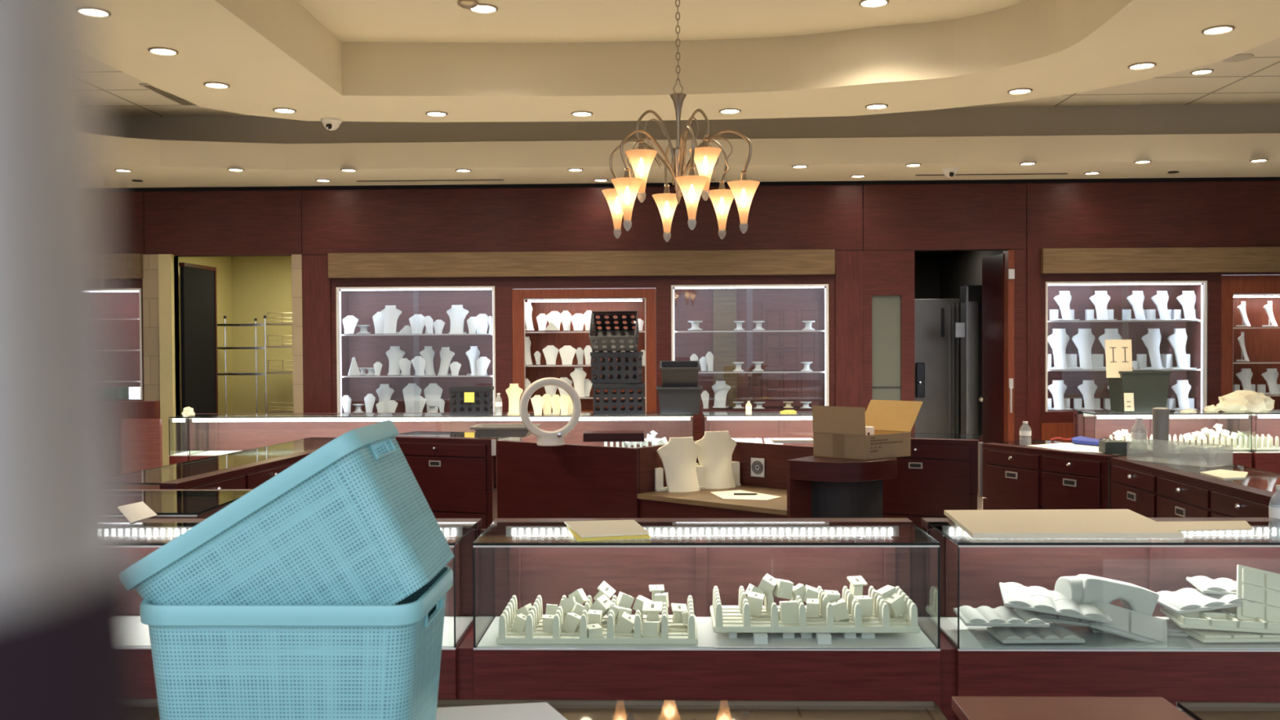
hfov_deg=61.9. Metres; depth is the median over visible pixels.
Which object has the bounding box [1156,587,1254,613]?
tray
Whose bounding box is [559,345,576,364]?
bust
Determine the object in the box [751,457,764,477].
speaker
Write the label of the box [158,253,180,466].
trim
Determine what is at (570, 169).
recessed light
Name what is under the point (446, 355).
bust
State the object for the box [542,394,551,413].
easel
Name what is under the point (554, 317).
bust
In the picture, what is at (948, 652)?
trim
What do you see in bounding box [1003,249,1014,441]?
trim
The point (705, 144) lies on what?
socket
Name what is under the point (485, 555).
trim
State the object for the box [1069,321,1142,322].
shelf
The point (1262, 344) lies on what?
display cabinet
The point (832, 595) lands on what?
stand
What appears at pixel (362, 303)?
display cabinet
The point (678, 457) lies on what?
bust
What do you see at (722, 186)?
socket
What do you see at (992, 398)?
door
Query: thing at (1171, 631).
tray
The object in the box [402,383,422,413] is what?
bust
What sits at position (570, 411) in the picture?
easel
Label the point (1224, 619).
tray
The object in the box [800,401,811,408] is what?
round riser
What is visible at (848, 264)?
trim
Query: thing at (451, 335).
shelf
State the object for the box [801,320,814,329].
round riser
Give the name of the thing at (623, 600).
stand
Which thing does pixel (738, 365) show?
round riser
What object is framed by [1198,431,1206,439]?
stand
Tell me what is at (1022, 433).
water bottle
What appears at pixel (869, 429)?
carton
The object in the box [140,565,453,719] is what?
plastic basket
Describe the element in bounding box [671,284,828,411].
display cabinet
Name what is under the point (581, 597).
stand
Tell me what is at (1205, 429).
stand
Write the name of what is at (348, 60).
ceiling
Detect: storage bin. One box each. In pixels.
[656,385,702,414]
[659,360,700,387]
[1105,369,1172,413]
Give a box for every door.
[178,262,217,452]
[978,253,1004,443]
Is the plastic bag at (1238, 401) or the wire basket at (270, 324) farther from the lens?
the wire basket at (270, 324)
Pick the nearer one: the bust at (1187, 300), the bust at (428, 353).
the bust at (1187, 300)
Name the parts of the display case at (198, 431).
trim, glass, glass, panel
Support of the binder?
on the paper sheets at (1066, 446)
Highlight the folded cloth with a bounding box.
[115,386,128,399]
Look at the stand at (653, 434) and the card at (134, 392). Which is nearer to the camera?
the stand at (653, 434)
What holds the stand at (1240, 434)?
on the tray at (1263, 443)
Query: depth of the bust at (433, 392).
11.33 m
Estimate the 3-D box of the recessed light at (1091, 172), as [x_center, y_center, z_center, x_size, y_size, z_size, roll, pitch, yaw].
[4.440,-1.834,10.478,0.150,0.010,0.150,0,1,2]
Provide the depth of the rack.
12.41 m
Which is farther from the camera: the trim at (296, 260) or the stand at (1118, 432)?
the trim at (296, 260)
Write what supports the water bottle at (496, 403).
on the display counter at (228, 433)
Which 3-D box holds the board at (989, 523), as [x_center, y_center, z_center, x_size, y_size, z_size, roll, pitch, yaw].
[1.465,0.574,3.760,0.722,0.016,0.509,0,1,2]
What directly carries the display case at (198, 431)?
on the floor
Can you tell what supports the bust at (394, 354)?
on the display cabinet at (362, 303)
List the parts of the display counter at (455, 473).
drawer, drawer, glass, drawer, panel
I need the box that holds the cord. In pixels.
[1050,437,1071,439]
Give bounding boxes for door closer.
[1008,269,1014,279]
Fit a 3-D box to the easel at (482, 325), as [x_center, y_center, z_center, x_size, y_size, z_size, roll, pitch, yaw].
[-1.672,-0.384,11.321,0.186,0.211,0.118,0,1,2]
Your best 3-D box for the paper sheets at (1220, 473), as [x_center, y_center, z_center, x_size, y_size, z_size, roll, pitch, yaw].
[2.841,0.550,5.138,0.234,0.006,0.335,0,1,2]
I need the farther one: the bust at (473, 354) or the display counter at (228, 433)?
the bust at (473, 354)
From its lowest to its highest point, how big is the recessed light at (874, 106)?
0.010 m
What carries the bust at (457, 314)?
on the display cabinet at (362, 303)
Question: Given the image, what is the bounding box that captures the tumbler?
[1151,407,1169,456]
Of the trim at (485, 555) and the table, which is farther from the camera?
the trim at (485, 555)
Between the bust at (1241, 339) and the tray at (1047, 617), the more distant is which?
the bust at (1241, 339)
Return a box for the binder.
[1071,435,1099,445]
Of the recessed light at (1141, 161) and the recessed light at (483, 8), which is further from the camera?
the recessed light at (1141, 161)
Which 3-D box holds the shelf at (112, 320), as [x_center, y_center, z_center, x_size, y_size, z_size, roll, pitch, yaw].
[-5.737,-0.430,11.382,1.076,0.012,0.340,0,1,2]
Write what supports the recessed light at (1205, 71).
in the ceiling at (1255, 80)
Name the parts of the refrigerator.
lock plate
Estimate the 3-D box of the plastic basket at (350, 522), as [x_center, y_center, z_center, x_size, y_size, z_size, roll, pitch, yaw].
[-0.564,0.323,1.760,0.480,0.434,0.290,0,1,2]
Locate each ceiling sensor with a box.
[131,179,142,182]
[457,0,478,8]
[1167,170,1178,173]
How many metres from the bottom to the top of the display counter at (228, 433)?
0.965 m
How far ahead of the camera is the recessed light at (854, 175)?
10.58 m
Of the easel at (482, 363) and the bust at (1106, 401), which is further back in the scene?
the easel at (482, 363)
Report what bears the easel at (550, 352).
on the display cabinet at (540, 340)
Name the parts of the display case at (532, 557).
glass, panel, glass, glass, trim, glass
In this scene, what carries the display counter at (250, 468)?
on the floor
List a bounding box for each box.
[728,632,737,638]
[753,632,768,644]
[782,632,794,638]
[800,632,812,638]
[812,400,923,459]
[816,632,831,644]
[842,632,856,638]
[859,632,875,638]
[1098,440,1129,453]
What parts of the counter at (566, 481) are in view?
panel, panel, panel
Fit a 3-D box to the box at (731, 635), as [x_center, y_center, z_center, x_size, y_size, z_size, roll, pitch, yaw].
[0.314,0.920,3.606,0.027,0.030,0.045,0,1,2]
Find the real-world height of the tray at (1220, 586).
0.047 m
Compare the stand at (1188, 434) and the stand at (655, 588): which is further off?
the stand at (1188, 434)
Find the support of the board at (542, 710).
on the display case at (148, 702)
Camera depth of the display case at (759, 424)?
9.88 m
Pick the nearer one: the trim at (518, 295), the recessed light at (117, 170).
the recessed light at (117, 170)
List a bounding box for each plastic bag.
[181,406,195,416]
[1215,390,1275,412]
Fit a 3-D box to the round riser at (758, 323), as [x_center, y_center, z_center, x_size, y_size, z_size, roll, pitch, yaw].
[1.242,-0.360,11.156,0.121,0.096,0.085,0,1,2]
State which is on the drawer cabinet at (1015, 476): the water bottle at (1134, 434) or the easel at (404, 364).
the water bottle at (1134, 434)
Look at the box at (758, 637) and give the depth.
3.51 m
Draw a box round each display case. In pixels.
[142,697,946,719]
[168,413,208,465]
[472,517,940,719]
[702,411,813,446]
[920,517,1279,719]
[1073,409,1252,467]
[1227,409,1279,473]
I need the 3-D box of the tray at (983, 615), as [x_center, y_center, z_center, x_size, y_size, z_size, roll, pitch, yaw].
[1.215,0.863,3.601,0.270,0.023,0.200,0,1,5]
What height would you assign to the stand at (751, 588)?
0.055 m
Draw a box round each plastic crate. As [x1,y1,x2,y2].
[448,386,493,415]
[588,311,639,351]
[590,351,643,382]
[592,382,644,415]
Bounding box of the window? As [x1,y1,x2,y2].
[871,295,900,400]
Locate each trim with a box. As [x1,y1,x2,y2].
[100,103,1279,143]
[107,253,143,279]
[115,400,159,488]
[120,418,162,488]
[142,254,159,400]
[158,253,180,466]
[291,254,303,413]
[302,254,332,413]
[328,248,835,278]
[457,615,493,699]
[477,528,493,615]
[511,288,656,412]
[835,250,862,407]
[871,386,901,387]
[911,528,927,616]
[917,616,956,719]
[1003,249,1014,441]
[1026,248,1040,439]
[1040,246,1279,274]
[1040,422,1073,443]
[1221,275,1279,396]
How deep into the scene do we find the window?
10.96 m
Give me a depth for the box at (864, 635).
3.57 m
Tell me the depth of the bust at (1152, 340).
11.05 m
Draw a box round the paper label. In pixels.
[1124,392,1134,411]
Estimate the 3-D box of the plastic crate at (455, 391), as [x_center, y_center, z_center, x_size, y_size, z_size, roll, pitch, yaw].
[-1.540,0.372,9.773,0.376,0.250,0.316,0,1,-2]
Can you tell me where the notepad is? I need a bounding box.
[710,489,781,500]
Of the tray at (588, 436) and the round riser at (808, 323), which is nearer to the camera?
the tray at (588, 436)
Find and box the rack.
[266,311,293,413]
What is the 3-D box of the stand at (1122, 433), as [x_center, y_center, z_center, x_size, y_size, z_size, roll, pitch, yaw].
[4.389,0.665,9.663,0.057,0.077,0.068,0,1,32]
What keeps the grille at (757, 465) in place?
attached to the speaker at (757, 464)
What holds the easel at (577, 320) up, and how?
on the display cabinet at (540, 340)
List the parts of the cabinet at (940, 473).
drawer, drawer, drawer, glass, panel, glass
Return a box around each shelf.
[111,320,138,320]
[115,379,140,381]
[342,374,493,376]
[450,334,475,335]
[530,395,645,397]
[698,370,824,372]
[775,331,807,332]
[1047,368,1133,369]
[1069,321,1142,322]
[1233,361,1279,362]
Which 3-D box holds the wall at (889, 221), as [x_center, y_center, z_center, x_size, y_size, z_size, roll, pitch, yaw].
[0.295,-0.297,11.053,18.000,3.459,0.120,0,1,2]
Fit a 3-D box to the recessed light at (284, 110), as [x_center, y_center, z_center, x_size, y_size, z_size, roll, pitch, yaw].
[-2.856,-2.003,8.573,0.180,0.010,0.180,0,1,2]
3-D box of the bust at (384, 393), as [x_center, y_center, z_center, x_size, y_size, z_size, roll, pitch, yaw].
[-2.720,0.409,11.352,0.195,0.305,0.104,0,1,2]
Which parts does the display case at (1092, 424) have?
panel, glass, trim, glass, glass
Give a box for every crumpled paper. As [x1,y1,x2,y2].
[1179,408,1196,412]
[1203,404,1220,412]
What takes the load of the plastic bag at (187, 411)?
on the display case at (198, 431)
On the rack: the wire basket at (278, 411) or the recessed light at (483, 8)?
the wire basket at (278, 411)
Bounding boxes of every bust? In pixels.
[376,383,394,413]
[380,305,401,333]
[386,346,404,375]
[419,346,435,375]
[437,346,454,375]
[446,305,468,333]
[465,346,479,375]
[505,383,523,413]
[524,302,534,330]
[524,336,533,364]
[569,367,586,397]
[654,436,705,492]
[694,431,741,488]
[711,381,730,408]
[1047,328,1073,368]
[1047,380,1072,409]
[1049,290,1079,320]
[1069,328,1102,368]
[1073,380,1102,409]
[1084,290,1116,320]
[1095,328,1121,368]
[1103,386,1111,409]
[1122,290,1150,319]
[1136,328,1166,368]
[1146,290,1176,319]
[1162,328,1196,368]
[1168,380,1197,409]
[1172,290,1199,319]
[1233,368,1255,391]
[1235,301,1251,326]
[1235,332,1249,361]
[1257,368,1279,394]
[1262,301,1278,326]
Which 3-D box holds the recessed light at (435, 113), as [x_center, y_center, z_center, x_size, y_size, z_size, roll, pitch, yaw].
[-1.664,-2.012,8.729,0.180,0.010,0.180,0,1,2]
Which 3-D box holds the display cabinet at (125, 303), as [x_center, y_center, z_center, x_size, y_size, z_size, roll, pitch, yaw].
[-5.735,-0.167,11.371,1.110,1.204,0.450,0,1,2]
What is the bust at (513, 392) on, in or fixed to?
on the display counter at (228, 433)
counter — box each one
[120,437,336,488]
[120,488,253,518]
[188,411,693,461]
[395,431,521,528]
[497,440,897,518]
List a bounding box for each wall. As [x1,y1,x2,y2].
[104,177,1279,453]
[177,256,293,453]
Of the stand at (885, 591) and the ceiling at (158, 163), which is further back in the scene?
the ceiling at (158, 163)
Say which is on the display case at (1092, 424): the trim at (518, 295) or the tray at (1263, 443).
the tray at (1263, 443)
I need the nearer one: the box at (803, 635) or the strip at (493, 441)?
the box at (803, 635)
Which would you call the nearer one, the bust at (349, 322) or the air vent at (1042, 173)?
the air vent at (1042, 173)
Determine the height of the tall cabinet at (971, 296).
2.231 m
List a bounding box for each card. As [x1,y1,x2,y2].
[128,386,140,399]
[1105,339,1132,377]
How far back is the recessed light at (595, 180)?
10.75 m
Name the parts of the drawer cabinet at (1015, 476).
drawer, drawer, drawer, drawer, glass, panel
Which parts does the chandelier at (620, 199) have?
lamp shade, lamp shade, lamp shade, arm, arm, arm, lamp shade, arm, chain, arm, lamp shade, arm, lamp shade, arm, arm, lamp shade, lamp shade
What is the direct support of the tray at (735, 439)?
on the display case at (759, 424)
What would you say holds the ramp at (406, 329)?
on the display cabinet at (362, 303)
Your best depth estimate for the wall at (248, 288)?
13.32 m
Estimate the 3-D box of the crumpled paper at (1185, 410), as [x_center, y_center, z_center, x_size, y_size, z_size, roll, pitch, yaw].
[4.899,0.451,9.532,0.158,0.032,0.115,0,1,2]
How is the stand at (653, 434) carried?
on the tray at (646, 441)
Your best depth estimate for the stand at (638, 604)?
3.71 m
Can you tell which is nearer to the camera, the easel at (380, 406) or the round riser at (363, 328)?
the easel at (380, 406)
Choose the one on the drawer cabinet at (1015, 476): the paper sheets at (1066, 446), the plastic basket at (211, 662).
the paper sheets at (1066, 446)
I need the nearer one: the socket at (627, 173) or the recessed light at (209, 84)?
the socket at (627, 173)
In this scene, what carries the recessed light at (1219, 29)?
in the ceiling at (348, 60)
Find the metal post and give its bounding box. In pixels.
[0,0,144,719]
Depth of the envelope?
3.64 m
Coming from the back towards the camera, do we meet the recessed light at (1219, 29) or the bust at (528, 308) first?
the bust at (528, 308)
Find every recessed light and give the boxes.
[93,7,111,17]
[114,168,132,172]
[147,47,178,55]
[203,81,230,88]
[227,168,244,171]
[272,107,296,113]
[315,178,331,182]
[340,168,356,172]
[425,111,448,116]
[455,168,471,172]
[468,3,497,13]
[567,168,582,171]
[571,111,592,116]
[593,178,608,182]
[719,108,741,114]
[791,164,808,168]
[850,174,865,177]
[858,0,888,7]
[865,103,888,109]
[905,163,921,167]
[1007,88,1032,94]
[1019,161,1036,165]
[1084,171,1100,174]
[1127,62,1156,69]
[1133,160,1151,163]
[1190,68,1213,75]
[1201,25,1235,35]
[1248,158,1267,162]
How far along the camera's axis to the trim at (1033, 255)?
10.88 m
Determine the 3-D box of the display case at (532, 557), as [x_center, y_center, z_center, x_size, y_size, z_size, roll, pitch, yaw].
[0.221,1.074,3.724,1.528,0.965,0.494,0,1,2]
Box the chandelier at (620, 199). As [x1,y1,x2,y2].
[601,0,759,238]
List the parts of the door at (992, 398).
knob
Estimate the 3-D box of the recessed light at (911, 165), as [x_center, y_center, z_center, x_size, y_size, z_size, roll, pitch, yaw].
[2.548,-1.815,9.943,0.150,0.010,0.150,0,1,2]
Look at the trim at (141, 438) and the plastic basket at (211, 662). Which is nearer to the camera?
the plastic basket at (211, 662)
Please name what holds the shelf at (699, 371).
attached to the display cabinet at (783, 344)
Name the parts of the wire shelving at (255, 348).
post, wire shelf, wire shelf, wire shelf, post, post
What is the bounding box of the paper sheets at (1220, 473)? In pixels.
[1200,469,1248,479]
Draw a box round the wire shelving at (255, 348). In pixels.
[217,315,266,413]
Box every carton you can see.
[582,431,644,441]
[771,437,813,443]
[865,426,874,435]
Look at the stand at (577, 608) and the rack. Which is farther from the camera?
the rack
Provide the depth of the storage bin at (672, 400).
9.57 m
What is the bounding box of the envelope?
[564,520,648,537]
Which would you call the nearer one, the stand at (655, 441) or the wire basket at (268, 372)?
the stand at (655, 441)
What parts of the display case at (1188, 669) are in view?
glass, glass, panel, glass, trim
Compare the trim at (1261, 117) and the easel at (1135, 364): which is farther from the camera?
the easel at (1135, 364)
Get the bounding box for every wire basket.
[266,311,292,325]
[266,334,292,347]
[266,359,293,373]
[266,402,293,413]
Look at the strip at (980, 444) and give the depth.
6.83 m
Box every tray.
[469,423,540,437]
[604,437,666,448]
[710,605,919,632]
[732,438,744,441]
[744,437,762,443]
[764,437,782,444]
[953,605,1049,627]
[986,624,1084,643]
[999,582,1112,623]
[1035,611,1128,631]
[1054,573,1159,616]
[1088,616,1188,636]
[1088,626,1188,636]
[1089,600,1167,644]
[1109,434,1279,450]
[1127,439,1232,467]
[1129,444,1279,450]
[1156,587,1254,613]
[1160,606,1279,634]
[1177,625,1279,642]
[1186,575,1236,595]
[1235,564,1279,622]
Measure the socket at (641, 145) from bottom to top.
0.072 m
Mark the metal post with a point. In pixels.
(70, 644)
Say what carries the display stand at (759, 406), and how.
in the display cabinet at (783, 344)
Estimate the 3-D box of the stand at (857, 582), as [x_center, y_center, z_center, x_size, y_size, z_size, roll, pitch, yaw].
[0.755,0.788,3.709,0.057,0.068,0.046,-1,1,-21]
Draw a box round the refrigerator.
[914,298,959,433]
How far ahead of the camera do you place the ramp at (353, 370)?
11.18 m
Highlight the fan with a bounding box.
[519,377,581,445]
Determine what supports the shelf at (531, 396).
attached to the display cabinet at (540, 340)
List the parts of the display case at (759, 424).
glass, glass, trim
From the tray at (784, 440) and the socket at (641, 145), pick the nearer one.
the socket at (641, 145)
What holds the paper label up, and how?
attached to the storage bin at (1149, 388)
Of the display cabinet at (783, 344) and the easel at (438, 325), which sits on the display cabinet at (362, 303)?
the easel at (438, 325)
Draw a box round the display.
[710,586,919,632]
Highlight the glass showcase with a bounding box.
[122,518,481,719]
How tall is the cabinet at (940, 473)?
0.965 m
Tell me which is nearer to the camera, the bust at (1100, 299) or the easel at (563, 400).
the easel at (563, 400)
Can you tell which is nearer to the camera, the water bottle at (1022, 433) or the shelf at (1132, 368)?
the water bottle at (1022, 433)
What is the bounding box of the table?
[951,696,1193,719]
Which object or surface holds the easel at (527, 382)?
on the display cabinet at (540, 340)
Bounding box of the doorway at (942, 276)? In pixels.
[914,250,1004,434]
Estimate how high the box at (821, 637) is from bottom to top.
0.030 m
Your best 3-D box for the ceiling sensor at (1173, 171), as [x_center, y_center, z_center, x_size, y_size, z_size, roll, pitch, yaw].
[5.222,-1.838,10.444,0.100,0.012,0.098,0,1,2]
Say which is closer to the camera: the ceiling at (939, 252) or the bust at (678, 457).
the bust at (678, 457)
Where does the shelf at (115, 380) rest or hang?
attached to the display cabinet at (125, 303)
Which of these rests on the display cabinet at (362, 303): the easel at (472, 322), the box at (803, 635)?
the easel at (472, 322)
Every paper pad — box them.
[566,525,650,541]
[780,409,796,413]
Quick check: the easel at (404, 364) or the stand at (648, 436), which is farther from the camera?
the easel at (404, 364)
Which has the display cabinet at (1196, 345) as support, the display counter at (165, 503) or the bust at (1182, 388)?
the bust at (1182, 388)
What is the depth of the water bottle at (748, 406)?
9.56 m
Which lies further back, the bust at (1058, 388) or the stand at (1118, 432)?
the bust at (1058, 388)
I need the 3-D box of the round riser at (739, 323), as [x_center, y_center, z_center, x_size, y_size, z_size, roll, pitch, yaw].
[1.045,-0.361,11.232,0.116,0.097,0.081,0,1,2]
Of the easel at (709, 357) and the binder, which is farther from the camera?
the easel at (709, 357)
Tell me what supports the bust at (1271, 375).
on the display cabinet at (1262, 344)
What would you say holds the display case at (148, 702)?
on the floor
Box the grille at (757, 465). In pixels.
[751,460,763,474]
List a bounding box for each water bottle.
[494,392,502,415]
[745,400,751,414]
[1019,421,1031,444]
[1130,417,1146,453]
[1268,484,1279,537]
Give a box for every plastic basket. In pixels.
[135,419,454,604]
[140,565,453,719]
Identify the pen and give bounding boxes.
[733,493,757,494]
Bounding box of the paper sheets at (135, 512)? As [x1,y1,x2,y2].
[121,501,157,523]
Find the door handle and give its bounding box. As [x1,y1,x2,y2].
[1008,378,1013,413]
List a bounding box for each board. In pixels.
[435,702,567,719]
[943,509,1183,537]
[1157,520,1253,531]
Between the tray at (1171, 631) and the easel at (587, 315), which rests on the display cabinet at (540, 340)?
the easel at (587, 315)
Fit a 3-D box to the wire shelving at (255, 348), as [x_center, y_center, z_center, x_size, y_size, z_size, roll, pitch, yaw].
[-4.626,0.453,12.513,0.650,1.963,0.386,0,1,2]
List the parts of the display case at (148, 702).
edge trim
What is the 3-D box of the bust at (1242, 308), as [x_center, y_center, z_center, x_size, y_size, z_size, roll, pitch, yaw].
[6.253,-0.476,11.035,0.120,0.257,0.224,1,1,42]
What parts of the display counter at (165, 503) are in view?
trim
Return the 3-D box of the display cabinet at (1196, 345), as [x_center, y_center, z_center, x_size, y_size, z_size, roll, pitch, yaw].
[4.957,-0.142,11.085,1.653,1.365,0.450,0,1,2]
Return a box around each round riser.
[352,404,364,413]
[356,324,370,333]
[358,367,367,374]
[364,367,374,375]
[426,404,436,413]
[688,320,702,330]
[733,320,744,330]
[733,362,743,371]
[751,361,764,371]
[752,320,764,330]
[782,401,793,408]
[800,361,812,371]
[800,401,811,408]
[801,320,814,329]
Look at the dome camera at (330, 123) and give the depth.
8.88 m
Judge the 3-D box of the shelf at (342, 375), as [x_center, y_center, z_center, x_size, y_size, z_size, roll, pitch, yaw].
[-2.316,0.168,11.301,1.650,0.012,0.340,0,1,2]
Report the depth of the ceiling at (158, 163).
9.98 m
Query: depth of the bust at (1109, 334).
11.09 m
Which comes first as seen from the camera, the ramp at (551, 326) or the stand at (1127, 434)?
the stand at (1127, 434)
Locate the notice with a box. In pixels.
[955,322,964,337]
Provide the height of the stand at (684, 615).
0.047 m
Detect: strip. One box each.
[491,439,495,455]
[977,442,983,497]
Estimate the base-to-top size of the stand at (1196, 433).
0.075 m
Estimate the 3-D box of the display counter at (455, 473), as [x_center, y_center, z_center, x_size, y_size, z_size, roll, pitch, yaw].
[-1.340,1.017,7.594,0.860,0.965,0.530,0,1,17]
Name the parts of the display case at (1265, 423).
panel, glass, glass, trim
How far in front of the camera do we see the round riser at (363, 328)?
11.31 m
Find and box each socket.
[623,168,631,177]
[637,140,644,149]
[663,184,670,193]
[688,165,695,175]
[702,137,708,146]
[718,180,724,189]
[740,170,746,180]
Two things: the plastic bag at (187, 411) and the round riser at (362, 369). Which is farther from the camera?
the round riser at (362, 369)
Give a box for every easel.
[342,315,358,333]
[342,395,351,413]
[364,393,375,413]
[372,311,384,333]
[373,361,382,375]
[376,401,386,413]
[386,400,398,413]
[397,358,411,375]
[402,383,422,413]
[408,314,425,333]
[410,395,426,413]
[411,355,425,375]
[423,315,433,333]
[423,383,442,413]
[433,320,444,333]
[438,398,444,412]
[449,361,461,375]
[466,316,478,333]
[475,314,488,333]
[475,356,490,375]
[488,315,493,333]
[525,378,530,388]
[530,395,543,414]
[533,351,541,364]
[536,313,547,330]
[542,345,558,364]
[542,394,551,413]
[544,385,557,396]
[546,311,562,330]
[550,394,559,413]
[556,377,572,396]
[558,395,569,414]
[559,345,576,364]
[560,311,571,330]
[567,395,573,413]
[570,313,584,330]
[575,347,583,364]
[582,310,592,330]
[583,345,591,364]
[583,378,592,396]
[634,318,644,330]
[640,350,644,364]
[689,354,697,360]
[698,356,706,371]
[701,391,709,408]
[705,351,713,371]
[1132,360,1137,368]
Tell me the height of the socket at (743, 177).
0.072 m
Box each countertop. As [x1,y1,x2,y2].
[787,455,897,481]
[1176,702,1279,719]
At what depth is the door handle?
10.88 m
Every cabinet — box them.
[109,288,142,399]
[336,285,496,413]
[524,297,646,412]
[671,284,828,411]
[882,432,982,528]
[960,284,982,434]
[982,439,1161,510]
[1044,280,1207,411]
[1110,457,1279,517]
[1232,293,1279,409]
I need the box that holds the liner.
[715,633,921,648]
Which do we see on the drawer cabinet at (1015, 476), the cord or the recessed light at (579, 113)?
the cord
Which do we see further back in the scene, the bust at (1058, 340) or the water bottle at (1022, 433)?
the bust at (1058, 340)
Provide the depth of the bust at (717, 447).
6.83 m
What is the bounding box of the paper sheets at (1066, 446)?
[1026,442,1102,453]
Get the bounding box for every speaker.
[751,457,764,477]
[1222,53,1253,62]
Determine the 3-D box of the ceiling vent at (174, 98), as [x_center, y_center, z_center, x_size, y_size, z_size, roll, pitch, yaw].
[-4.097,-2.334,9.391,0.240,0.016,0.780,0,1,2]
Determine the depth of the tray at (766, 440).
9.61 m
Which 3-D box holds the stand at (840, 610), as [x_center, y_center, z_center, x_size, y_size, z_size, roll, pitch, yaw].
[0.674,0.844,3.605,0.064,0.071,0.052,0,1,3]
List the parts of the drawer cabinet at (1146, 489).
drawer, drawer, drawer, drawer, glass, drawer, drawer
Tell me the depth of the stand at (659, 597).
3.72 m
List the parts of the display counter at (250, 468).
drawer, drawer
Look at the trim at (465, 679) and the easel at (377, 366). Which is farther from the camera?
the easel at (377, 366)
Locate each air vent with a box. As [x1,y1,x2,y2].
[356,179,503,182]
[915,173,1067,175]
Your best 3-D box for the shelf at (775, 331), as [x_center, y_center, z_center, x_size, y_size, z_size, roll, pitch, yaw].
[1.136,-0.300,11.200,1.608,0.012,0.340,0,1,2]
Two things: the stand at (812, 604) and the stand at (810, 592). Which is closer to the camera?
the stand at (812, 604)
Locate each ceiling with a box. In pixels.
[93,0,1279,122]
[97,37,1279,117]
[101,133,1279,187]
[914,250,951,254]
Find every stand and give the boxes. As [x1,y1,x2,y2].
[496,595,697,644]
[511,613,527,631]
[515,603,532,616]
[542,614,555,631]
[545,604,557,614]
[561,596,576,613]
[561,612,581,632]
[568,588,587,604]
[568,601,584,616]
[586,623,602,637]
[587,609,602,626]
[590,594,612,617]
[593,581,615,600]
[606,604,619,619]
[614,611,634,632]
[616,591,634,608]
[616,606,631,622]
[632,595,653,614]
[641,621,661,636]
[642,601,662,621]
[645,433,652,441]
[648,584,664,601]
[649,430,657,439]
[650,438,657,445]
[653,592,669,607]
[659,437,667,444]
[671,603,687,622]
[681,610,688,625]
[733,401,744,408]
[745,583,764,594]
[746,591,764,616]
[753,402,764,408]
[757,573,777,598]
[773,578,793,599]
[779,600,798,622]
[791,583,805,599]
[801,584,818,602]
[806,598,819,617]
[823,590,840,601]
[829,597,849,621]
[846,575,867,596]
[853,595,872,615]
[874,585,897,599]
[883,591,906,617]
[1112,430,1123,437]
[1114,432,1122,439]
[1120,429,1128,437]
[1124,431,1130,439]
[1182,432,1191,440]
[1194,431,1199,439]
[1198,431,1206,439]
[1200,427,1210,435]
[1207,429,1215,438]
[1212,431,1218,439]
[1213,423,1222,433]
[1221,429,1229,437]
[1230,431,1238,439]
[1237,431,1244,439]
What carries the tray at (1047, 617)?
on the tray at (1173, 629)
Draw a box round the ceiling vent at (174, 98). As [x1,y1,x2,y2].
[139,83,195,105]
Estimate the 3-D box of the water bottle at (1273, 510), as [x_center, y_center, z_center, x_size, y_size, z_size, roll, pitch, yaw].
[2.093,0.496,3.484,0.069,0.175,0.069,0,1,2]
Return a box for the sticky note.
[464,392,474,402]
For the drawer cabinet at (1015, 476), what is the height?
0.965 m
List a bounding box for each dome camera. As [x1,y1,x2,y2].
[320,117,342,130]
[942,167,958,177]
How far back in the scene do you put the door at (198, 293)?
11.57 m
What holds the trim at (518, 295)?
attached to the wall at (889, 221)
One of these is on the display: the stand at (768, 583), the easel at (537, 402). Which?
the stand at (768, 583)
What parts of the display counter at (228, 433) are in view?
glass, glass, panel, glass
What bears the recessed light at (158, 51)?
in the ceiling at (348, 60)
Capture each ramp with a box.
[347,356,359,375]
[399,324,411,333]
[544,322,559,330]
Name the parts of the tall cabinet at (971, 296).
frame, panel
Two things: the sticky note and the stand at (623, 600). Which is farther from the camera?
the sticky note
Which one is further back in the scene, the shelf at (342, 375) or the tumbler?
the shelf at (342, 375)
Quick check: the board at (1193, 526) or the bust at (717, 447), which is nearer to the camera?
the board at (1193, 526)
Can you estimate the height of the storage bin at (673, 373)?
0.249 m
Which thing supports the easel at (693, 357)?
on the display cabinet at (783, 344)
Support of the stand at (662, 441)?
on the tray at (646, 441)
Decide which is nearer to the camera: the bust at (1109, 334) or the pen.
the pen
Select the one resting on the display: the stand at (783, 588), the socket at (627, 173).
the stand at (783, 588)
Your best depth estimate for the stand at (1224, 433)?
9.53 m
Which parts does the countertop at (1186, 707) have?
edge trim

